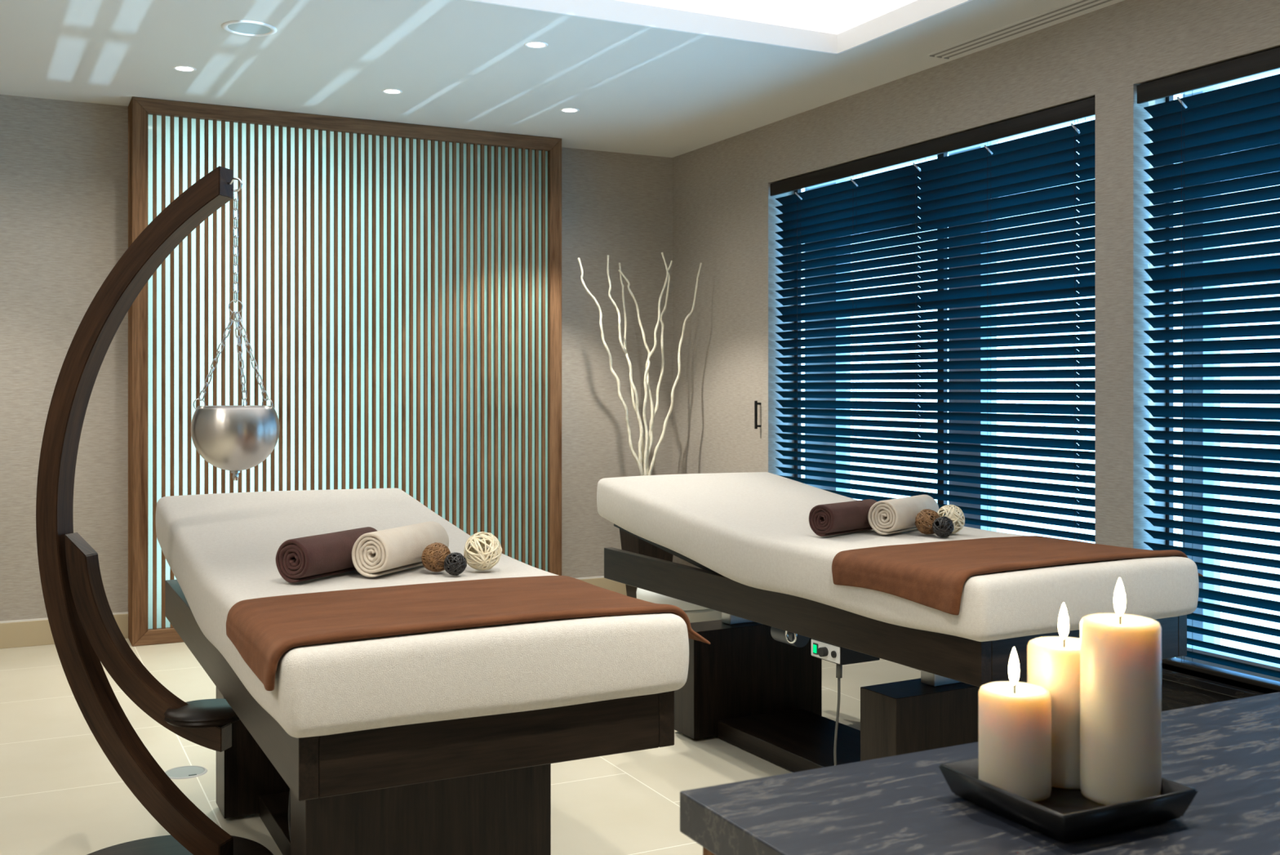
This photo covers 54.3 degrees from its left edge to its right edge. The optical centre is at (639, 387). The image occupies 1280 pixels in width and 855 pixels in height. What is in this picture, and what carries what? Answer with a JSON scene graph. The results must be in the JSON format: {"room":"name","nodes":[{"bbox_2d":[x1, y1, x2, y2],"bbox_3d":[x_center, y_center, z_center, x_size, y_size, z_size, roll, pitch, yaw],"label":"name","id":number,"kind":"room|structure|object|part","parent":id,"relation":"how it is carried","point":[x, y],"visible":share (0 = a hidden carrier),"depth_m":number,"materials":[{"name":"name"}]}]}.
{"room":"spa","nodes":[
{"label":"spa","id":0,"kind":"room"},
{"bbox_2d":[0,94,671,621],"bbox_3d":[-2.253,-0.080,6.692,5.800,2.720,0.200,0,0,-27],"label":"wall","id":1,"kind":"structure","parent":0,"point":[64,164],"depth_m":6.36,"materials":[{"name":"beige paint"}]},
{"bbox_2d":[0,575,626,648],"bbox_3d":[-2.205,1.214,6.596,5.400,0.133,0.014,0,0,-27],"label":"baseboard","id":2,"kind":"structure","parent":1,"relation":"attached to","point":[37,631],"depth_m":6.19,"materials":[{"name":"beige wood"}]},
{"bbox_2d":[671,157,672,474],"bbox_3d":[0.202,-0.146,7.815,0.004,2.587,0.004,0,0,-27],"label":"trim","id":3,"kind":"structure","parent":1,"relation":"attached to","point":[672,157],"depth_m":7.81,"materials":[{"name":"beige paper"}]},
{"bbox_2d":[0,637,920,854],"bbox_3d":[0.040,1.330,2.198,5.850,0.100,10.290,0,0,-27],"label":"floor","id":4,"kind":"structure","parent":0,"point":[60,793],"depth_m":4.15,"materials":[{"name":"beige tile"}]},
{"bbox_2d":[35,165,273,854],"bbox_3d":[-1.245,0.356,3.237,0.573,1.849,0.582,0,0,-27],"label":"stand","id":5,"kind":"object","parent":4,"relation":"on","point":[86,632],"visible":0.97,"depth_m":3.29,"materials":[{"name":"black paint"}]},
{"bbox_3d":[-1.297,0.663,3.286,0.463,0.548,0.052,0,0,13],"label":"bracket arm","id":6,"kind":"part","parent":5,"relation":"part of"},
{"bbox_2d":[164,697,239,727],"bbox_3d":[-1.128,0.847,3.248,0.208,0.030,0.208,0,0,-27],"label":"shelf","id":7,"kind":"object","parent":5,"relation":"attached to","point":[215,712],"depth_m":3.20,"materials":[{"name":"black leather"}]},
{"bbox_2d":[191,189,279,480],"bbox_3d":[-1.048,-0.137,3.235,0.219,0.754,0.219,0,0,-27],"label":"bowl","id":8,"kind":"object","parent":5,"relation":"hanging from","point":[235,438],"visible":1,"depth_m":3.16,"materials":[{"name":"silver metal"}]},
{"bbox_3d":[-1.094,-0.082,3.231,0.096,0.232,0.013,0,0,-6],"label":"chain","id":9,"kind":"part","parent":8,"relation":"part of","materials":[{"name":"silver metal"}]},
{"bbox_3d":[-1.048,-0.367,3.236,0.012,0.294,0.012,0,0,3],"label":"chain","id":10,"kind":"part","parent":8,"relation":"part of","materials":[{"name":"silver metal"}]},
{"bbox_3d":[-1.048,0.227,3.235,0.024,0.027,0.024,0,0,-27],"label":"spout","id":11,"kind":"part","parent":8,"relation":"part of","materials":[{"name":"silver metal"}]},
{"bbox_3d":[-1.051,-0.082,3.281,0.012,0.232,0.094,0,0,-3],"label":"chain","id":12,"kind":"part","parent":8,"relation":"part of","materials":[{"name":"silver metal"}]},
{"bbox_3d":[-1.004,-0.082,3.224,0.093,0.232,0.013,0,0,14],"label":"chain","id":13,"kind":"part","parent":8,"relation":"part of","materials":[{"name":"silver metal"}]},
{"bbox_2d":[164,764,207,778],"bbox_3d":[-1.513,1.278,4.152,0.140,0.004,0.140,0,0,-27],"label":"floor outlet","id":14,"kind":"object","parent":4,"relation":"attached to","point":[191,771],"visible":0.91,"depth_m":4.15,"materials":[{"name":"grey metal"}]},
{"bbox_2d":[128,96,561,645],"bbox_3d":[-1.537,-0.080,6.801,2.307,2.718,0.249,0,0,-27],"label":"screen","id":15,"kind":"object","parent":4,"relation":"on","point":[399,293],"visible":0.7,"depth_m":6.70,"materials":[{"name":"brown wood"}]},
{"bbox_3d":[-1.537,1.242,6.801,2.307,0.073,0.249,0,0,-27],"label":"frame rail","id":16,"kind":"part","parent":15,"relation":"part of","materials":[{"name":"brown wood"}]},
{"bbox_3d":[-1.537,-1.402,6.801,2.307,0.074,0.249,0,0,-27],"label":"frame rail","id":17,"kind":"part","parent":15,"relation":"part of","materials":[{"name":"brown wood"}]},
{"bbox_2d":[155,488,688,854],"bbox_3d":[-0.737,0.815,3.332,0.832,0.930,2.096,0,0,-27],"label":"bed","id":18,"kind":"object","parent":4,"relation":"on","point":[446,741],"visible":0.75,"depth_m":2.56,"materials":[{"name":"black paint"}]},
{"bbox_3d":[-1.065,0.686,3.166,0.036,0.118,2.045,0,0,-27],"label":"rail","id":19,"kind":"part","parent":18,"relation":"part of","materials":[{"name":"brown wood"}]},
{"bbox_3d":[-0.890,1.027,3.126,0.079,0.498,0.587,0,0,-27],"label":"power cord","id":20,"kind":"part","parent":18,"relation":"part of","materials":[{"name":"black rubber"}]},
{"bbox_2d":[275,526,377,582],"bbox_3d":[-0.761,0.411,3.094,0.101,0.105,0.305,0,0,25],"label":"rolled towel","id":21,"kind":"object","parent":18,"relation":"on","point":[299,559],"visible":0.71,"depth_m":2.99,"materials":[{"name":"brown fabric"}]},
{"bbox_2d":[351,520,448,577],"bbox_3d":[-0.605,0.409,3.180,0.108,0.109,0.297,0,0,22],"label":"rolled towel","id":22,"kind":"object","parent":18,"relation":"on","point":[378,553],"visible":0.91,"depth_m":3.08,"materials":[{"name":"white fabric"}]},
{"bbox_3d":[-0.737,0.496,3.332,0.832,0.292,2.096,0,0,-27],"label":"mattress","id":23,"kind":"part","parent":18,"relation":"part of","materials":[{"name":"white fabric"}]},
{"bbox_2d":[421,542,451,572],"bbox_3d":[-0.513,0.427,3.144,0.073,0.074,0.075,0,0,21],"label":"ball","id":24,"kind":"object","parent":18,"relation":"on","point":[433,555],"visible":0.88,"depth_m":3.12,"materials":[{"name":"brown wicker"}]},
{"bbox_2d":[444,551,466,575],"bbox_3d":[-0.458,0.436,3.093,0.057,0.057,0.057,0,0,-27],"label":"ball","id":25,"kind":"object","parent":18,"relation":"on","point":[458,562],"visible":1,"depth_m":3.08,"materials":[{"name":"black wicker"}]},
{"bbox_2d":[226,575,710,690],"bbox_3d":[-0.384,0.502,2.696,0.923,0.108,0.603,0,0,-27],"label":"throw blanket","id":26,"kind":"object","parent":18,"relation":"on","point":[261,629],"visible":0.96,"depth_m":2.60,"materials":[{"name":"brown fabric"}]},
{"bbox_2d":[463,531,502,570],"bbox_3d":[-0.401,0.416,3.178,0.097,0.098,0.098,0,0,-27],"label":"ball","id":27,"kind":"object","parent":18,"relation":"on","point":[482,559],"visible":1,"depth_m":3.15,"materials":[{"name":"beige wicker"}]},
{"bbox_3d":[-0.279,0.686,2.439,0.699,0.118,0.034,0,0,-27],"label":"foot rail","id":28,"kind":"part","parent":18,"relation":"part of","materials":[{"name":"brown wood"}]},
{"bbox_3d":[-0.410,0.686,3.502,0.036,0.118,2.045,0,0,-27],"label":"rail","id":29,"kind":"part","parent":18,"relation":"part of","materials":[{"name":"brown wood"}]},
{"bbox_2d":[619,528,673,598],"bbox_3d":[0.043,0.910,7.301,0.296,0.740,0.296,0,0,-27],"label":"floor vase","id":30,"kind":"object","parent":4,"relation":"on","point":[629,542],"visible":0.11,"depth_m":7.22,"materials":[{"name":"brown ceramic"}]},
{"bbox_2d":[577,257,643,475],"bbox_3d":[-0.158,-0.045,7.190,0.448,1.386,0.067,0,0,-27],"label":"branch","id":31,"kind":"object","parent":30,"relation":"in","point":[640,468],"visible":0.93,"depth_m":7.21,"materials":[{"name":"white wood"}]},
{"bbox_2d":[606,255,644,475],"bbox_3d":[-0.073,-0.059,7.252,0.257,1.412,0.052,0,0,-27],"label":"branch","id":32,"kind":"object","parent":30,"relation":"in","point":[640,457],"visible":0.94,"depth_m":7.25,"materials":[{"name":"white wood"}]},
{"bbox_2d":[618,262,644,474],"bbox_3d":[-0.041,-0.051,7.358,0.213,1.384,0.052,0,0,31],"label":"branch","id":33,"kind":"object","parent":30,"relation":"in","point":[620,265],"visible":0.65,"depth_m":7.38,"materials":[{"name":"white wood"}]},
{"bbox_2d":[618,269,653,471],"bbox_3d":[-0.020,-0.025,7.332,0.209,1.342,0.064,0,0,20],"label":"branch","id":34,"kind":"object","parent":30,"relation":"in","point":[649,392],"visible":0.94,"depth_m":7.31,"materials":[{"name":"white wood"}]},
{"bbox_2d":[642,252,672,475],"bbox_3d":[0.092,-0.069,7.265,0.189,1.433,0.075,0,0,35],"label":"branch","id":35,"kind":"object","parent":30,"relation":"in","point":[651,352],"visible":0.9,"depth_m":7.27,"materials":[{"name":"white wood"}]},
{"bbox_2d":[647,272,670,475],"bbox_3d":[0.107,-0.018,7.339,0.164,1.328,0.039,0,0,-27],"label":"branch","id":36,"kind":"object","parent":30,"relation":"in","point":[668,279],"visible":0.81,"depth_m":7.34,"materials":[{"name":"white wood"}]},
{"bbox_2d":[648,262,702,475],"bbox_3d":[0.203,-0.041,7.285,0.320,1.374,0.045,0,0,5],"label":"branch","id":37,"kind":"object","parent":30,"relation":"in","point":[671,407],"visible":0.93,"depth_m":7.28,"materials":[{"name":"white wood"}]},
{"bbox_2d":[636,587,721,622],"bbox_3d":[0.185,1.075,5.620,0.404,0.410,0.404,0,0,-27],"label":"round stool","id":38,"kind":"object","parent":4,"relation":"on","point":[695,613],"visible":0.15,"depth_m":5.44,"materials":[{"name":"grey"}]},
{"bbox_2d":[636,587,710,610],"bbox_3d":[0.185,0.920,5.620,0.404,0.100,0.404,0,0,-27],"label":"cushion","id":39,"kind":"object","parent":38,"relation":"on","point":[643,594],"depth_m":5.44,"materials":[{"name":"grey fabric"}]},
{"bbox_2d":[596,471,1199,772],"bbox_3d":[0.692,0.816,4.178,0.832,0.931,2.096,0,0,-29],"label":"bed","id":40,"kind":"object","parent":4,"relation":"on","point":[757,685],"visible":0.78,"depth_m":3.89,"materials":[{"name":"black paint"}]},
{"bbox_3d":[0.400,0.781,4.708,0.180,0.200,0.060,0,0,-29],"label":"lift post","id":41,"kind":"part","parent":40,"relation":"part of","materials":[{"name":"grey metal"}]},
{"bbox_3d":[0.486,0.795,4.042,0.070,0.070,0.120,0,0,-29],"label":"lift motor","id":42,"kind":"part","parent":40,"relation":"part of","materials":[{"name":"grey metal"}]},
{"bbox_3d":[0.368,0.686,4.003,0.036,0.118,2.045,0,0,-29],"label":"rail","id":43,"kind":"part","parent":40,"relation":"part of","materials":[{"name":"brown wood"}]},
{"bbox_2d":[813,644,816,653],"bbox_3d":[0.517,0.772,3.692,0.004,0.024,0.015,0,0,-29],"label":"lamp","id":44,"kind":"object","parent":40,"relation":"attached to","point":[814,645],"depth_m":3.69,"materials":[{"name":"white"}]},
{"bbox_2d":[813,642,817,654],"bbox_3d":[0.520,0.772,3.693,0.005,0.032,0.023,0,0,-29],"label":"switch","id":45,"kind":"object","parent":40,"relation":"attached to","point":[815,644],"depth_m":3.69,"materials":[{"name":"green plastic"}]},
{"bbox_3d":[0.543,0.772,3.656,0.004,0.048,0.136,0,0,-29],"label":"plate","id":46,"kind":"part","parent":40,"relation":"part of","materials":[{"name":"white metal"}]},
{"bbox_2d":[831,650,836,657],"bbox_3d":[0.561,0.772,3.615,0.008,0.020,0.020,0,0,-29],"label":"socket","id":47,"kind":"object","parent":40,"relation":"attached to","point":[833,653],"depth_m":3.61,"materials":[{"name":"black plastic"}]},
{"bbox_3d":[0.572,1.039,3.665,0.024,0.483,0.070,0,0,-14],"label":"power cord","id":48,"kind":"part","parent":40,"relation":"part of","materials":[{"name":"grey plastic"}]},
{"bbox_2d":[808,498,877,536],"bbox_3d":[0.660,0.413,3.979,0.095,0.100,0.287,0,0,44],"label":"rolled towel","id":49,"kind":"object","parent":40,"relation":"on","point":[841,517],"visible":0.86,"depth_m":3.90,"materials":[{"name":"brown fabric"}]},
{"bbox_3d":[0.692,0.496,4.178,0.832,0.292,2.096,0,0,-29],"label":"mattress","id":50,"kind":"part","parent":40,"relation":"part of","materials":[{"name":"white fabric"}]},
{"bbox_2d":[867,494,938,534],"bbox_3d":[0.856,0.409,4.037,0.108,0.108,0.296,0,0,39],"label":"rolled towel","id":51,"kind":"object","parent":40,"relation":"on","point":[886,517],"visible":0.84,"depth_m":3.94,"materials":[{"name":"white fabric"}]},
{"bbox_2d":[915,508,939,534],"bbox_3d":[0.909,0.423,3.939,0.081,0.081,0.080,0,0,-37],"label":"ball","id":52,"kind":"object","parent":40,"relation":"on","point":[926,517],"visible":0.87,"depth_m":3.91,"materials":[{"name":"brown wicker"}]},
{"bbox_3d":[0.931,0.781,3.745,0.180,0.200,0.060,0,0,-29],"label":"lift post","id":53,"kind":"part","parent":40,"relation":"part of","materials":[{"name":"grey metal"}]},
{"bbox_2d":[932,515,954,537],"bbox_3d":[0.941,0.431,3.874,0.065,0.066,0.065,0,0,-27],"label":"ball","id":54,"kind":"object","parent":40,"relation":"on","point":[946,530],"visible":1,"depth_m":3.85,"materials":[{"name":"black wicker"}]},
{"bbox_2d":[937,504,964,533],"bbox_3d":[0.988,0.418,3.975,0.092,0.092,0.092,0,0,-27],"label":"ball","id":55,"kind":"object","parent":40,"relation":"on","point":[957,516],"visible":0.66,"depth_m":3.95,"materials":[{"name":"beige wicker"}]},
{"bbox_2d":[831,535,1203,614],"bbox_3d":[1.062,0.508,3.546,0.914,0.118,0.569,0,0,-29],"label":"throw blanket","id":56,"kind":"object","parent":40,"relation":"on","point":[934,575],"visible":0.93,"depth_m":3.41,"materials":[{"name":"brown fabric"}]},
{"bbox_3d":[1.177,0.686,3.300,0.699,0.118,0.034,0,0,-29],"label":"foot rail","id":57,"kind":"part","parent":40,"relation":"part of","materials":[{"name":"brown wood"}]},
{"bbox_3d":[1.013,0.686,4.358,0.036,0.118,2.045,0,0,-29],"label":"rail","id":58,"kind":"part","parent":40,"relation":"part of","materials":[{"name":"black wood"}]},
{"bbox_2d":[680,691,1279,854],"bbox_3d":[1.142,0.880,1.535,2.000,0.800,0.900,0,0,-27],"label":"stone table","id":59,"kind":"object","parent":4,"relation":"on","point":[1228,751],"visible":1,"depth_m":1.43,"materials":[{"name":"grey stone"}]},
{"bbox_3d":[0.114,0.905,1.465,0.060,0.750,0.060,0,0,-27],"label":"leg","id":60,"kind":"part","parent":59,"relation":"part of","materials":[{"name":"brown wood"}]},
{"bbox_2d":[938,757,1197,841],"bbox_3d":[0.484,0.462,1.425,0.200,0.037,0.200,0,0,-26],"label":"dish","id":61,"kind":"object","parent":59,"relation":"on","point":[1067,815],"visible":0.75,"depth_m":1.36,"materials":[{"name":"black ceramic"}]},
{"bbox_2d":[978,647,1051,801],"bbox_3d":[0.435,0.385,1.448,0.081,0.169,0.081,0,0,-27],"label":"pillar candle","id":62,"kind":"object","parent":61,"relation":"on","point":[1015,717],"visible":0.9,"depth_m":1.42,"materials":[{"name":"beige wax"}]},
{"bbox_2d":[1026,602,1080,788],"bbox_3d":[0.509,0.363,1.498,0.085,0.212,0.085,0,0,-27],"label":"pillar candle","id":63,"kind":"object","parent":61,"relation":"on","point":[1053,662],"visible":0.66,"depth_m":1.46,"materials":[{"name":"beige wax"}]},
{"bbox_2d":[1080,577,1161,804],"bbox_3d":[0.551,0.344,1.432,0.087,0.252,0.087,0,0,-27],"label":"pillar candle","id":64,"kind":"object","parent":61,"relation":"on","point":[1121,654],"visible":0.91,"depth_m":1.40,"materials":[{"name":"beige wax"}]},
{"bbox_2d":[0,0,1124,157],"bbox_3d":[0.040,-1.540,2.198,5.850,0.200,10.290,0,0,-27],"label":"ceiling","id":65,"kind":"structure","parent":0,"point":[455,64],"depth_m":5.54,"materials":[{"name":"white paint"}]},
{"bbox_2d":[173,66,196,71],"bbox_3d":[-2.057,-1.440,5.635,0.100,0.005,0.100,0,0,-27],"label":"recessed light","id":66,"kind":"object","parent":65,"relation":"in","point":[183,68],"visible":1,"depth_m":5.63,"materials":[{"name":"white paint"}]},
{"bbox_2d":[221,20,276,36],"bbox_3d":[-1.565,-1.438,5.001,0.212,0.008,0.212,0,0,-27],"label":"recessed light","id":67,"kind":"object","parent":65,"relation":"attached to","point":[244,28],"visible":1,"depth_m":5.00,"materials":[{"name":"white paint"}]},
{"bbox_2d":[227,22,271,34],"bbox_3d":[-1.565,-1.440,5.001,0.166,0.002,0.166,0,0,-27],"label":"grille","id":68,"kind":"object","parent":67,"relation":"attached to","point":[233,28],"depth_m":4.99,"materials":[{"name":"grey"}]},
{"bbox_2d":[382,88,402,93],"bbox_3d":[-1.205,-1.440,6.067,0.100,0.005,0.100,0,0,-27],"label":"recessed light","id":69,"kind":"object","parent":65,"relation":"in","point":[385,91],"visible":1,"depth_m":6.07,"materials":[{"name":"white"}]},
{"bbox_2d":[524,41,547,48],"bbox_3d":[-0.436,-1.440,5.242,0.100,0.005,0.100,0,0,-27],"label":"recessed light","id":70,"kind":"object","parent":65,"relation":"in","point":[531,44],"visible":1,"depth_m":5.23,"materials":[{"name":"white"}]},
{"bbox_2d":[560,107,579,112],"bbox_3d":[-0.365,-1.440,6.479,0.100,0.005,0.100,0,0,-27],"label":"recessed light","id":71,"kind":"object","parent":65,"relation":"in","point":[567,109],"visible":1,"depth_m":6.48,"materials":[{"name":"white"}]},
{"bbox_2d":[466,0,973,54],"bbox_3d":[-0.291,-1.479,3.454,3.790,0.082,2.430,0,0,-27],"label":"ceiling light","id":72,"kind":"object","parent":65,"relation":"attached to","point":[613,11],"depth_m":5.03,"materials":[{"name":"white paint"}]},
{"bbox_2d":[615,0,917,35],"bbox_3d":[-0.291,-1.526,3.454,3.790,0.008,2.430,0,0,-27],"label":"ceiling light panel","id":73,"kind":"object","parent":65,"relation":"attached to","point":[837,17],"visible":1,"depth_m":5.03,"materials":[{"name":"white"}]},
{"bbox_2d":[926,0,1116,59],"bbox_3d":[2.031,-1.437,3.971,0.130,0.008,3.264,0,0,-27],"label":"ceiling vent","id":74,"kind":"object","parent":65,"relation":"in","point":[1077,6],"visible":1,"depth_m":4.98,"materials":[{"name":"grey metal"}]},
{"bbox_2d":[672,0,1279,693],"bbox_3d":[2.550,-0.080,3.351,0.170,2.720,10.090,0,0,-27],"label":"wall","id":75,"kind":"structure","parent":0,"point":[725,220],"depth_m":5.36,"materials":[{"name":"beige paint"}]},
{"bbox_2d":[754,400,760,428],"bbox_3d":[0.650,0.150,6.890,0.036,0.156,0.014,0,0,-27],"label":"handle","id":76,"kind":"object","parent":75,"relation":"attached to","point":[756,403],"visible":1,"depth_m":6.88,"materials":[{"name":"black paint"}]},
{"bbox_2d":[794,115,1095,531],"bbox_3d":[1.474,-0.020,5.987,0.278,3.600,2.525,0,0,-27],"label":"window","id":77,"kind":"structure","parent":75,"relation":"in","point":[993,142],"depth_m":5.97,"materials":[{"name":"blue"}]},
{"bbox_3d":[1.053,-0.020,7.019,0.100,3.600,0.302,0,0,-27],"label":"post","id":78,"kind":"part","parent":77,"relation":"part of","materials":[{"name":"grey"}]},
{"bbox_2d":[769,97,1095,542],"bbox_3d":[1.264,-0.058,5.819,0.086,2.116,2.290,0,0,-27],"label":"blind","id":79,"kind":"object","parent":77,"relation":"attached to","point":[964,188],"visible":0.79,"depth_m":5.58,"materials":[{"name":"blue wood"}]},
{"bbox_3d":[0.859,-0.041,6.653,0.058,2.058,0.014,0,0,-27],"label":"ladder cord","id":80,"kind":"part","parent":79,"relation":"part of","materials":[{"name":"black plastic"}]},
{"bbox_3d":[1.511,-0.041,5.361,0.058,2.058,0.014,0,0,-27],"label":"ladder cord","id":81,"kind":"part","parent":79,"relation":"part of","materials":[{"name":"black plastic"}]},
{"bbox_3d":[1.731,-0.041,4.923,0.058,2.058,0.014,0,0,-27],"label":"ladder cord","id":82,"kind":"part","parent":79,"relation":"part of","materials":[{"name":"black fabric"}]},
{"bbox_3d":[1.587,-0.020,5.960,0.100,3.600,0.225,0,0,-27],"label":"post","id":83,"kind":"part","parent":77,"relation":"part of","materials":[{"name":"grey"}]},
{"bbox_2d":[900,662,1279,711],"bbox_3d":[1.930,1.145,4.546,0.200,0.270,5.182,0,0,-27],"label":"trim","id":84,"kind":"structure","parent":75,"relation":"attached to","point":[1179,690],"depth_m":4.34,"materials":[{"name":"brown wood"}]},
{"bbox_2d":[1165,68,1279,681],"bbox_3d":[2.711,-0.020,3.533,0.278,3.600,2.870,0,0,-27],"label":"window","id":85,"kind":"structure","parent":75,"relation":"in","point":[1275,666],"depth_m":4.76,"materials":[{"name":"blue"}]},
{"bbox_3d":[2.166,-0.020,4.813,0.100,3.600,0.094,0,0,-27],"label":"post","id":86,"kind":"part","parent":85,"relation":"part of","materials":[{"name":"grey"}]},
{"bbox_2d":[1137,47,1279,690],"bbox_3d":[2.471,-0.058,3.424,0.086,2.116,2.678,0,0,-27],"label":"blind","id":87,"kind":"object","parent":85,"relation":"attached to","point":[1240,118],"visible":0.89,"depth_m":4.35,"materials":[{"name":"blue wood"}]},
{"bbox_3d":[1.957,-0.041,4.476,0.058,2.058,0.014,0,0,-27],"label":"ladder cord","id":88,"kind":"part","parent":87,"relation":"part of","materials":[{"name":"black fabric"}]},
{"bbox_3d":[2.483,0.991,3.431,0.058,0.018,2.664,0,0,-27],"label":"rail","id":89,"kind":"part","parent":87,"relation":"part of","materials":[{"name":"brown wood"}]}
]}

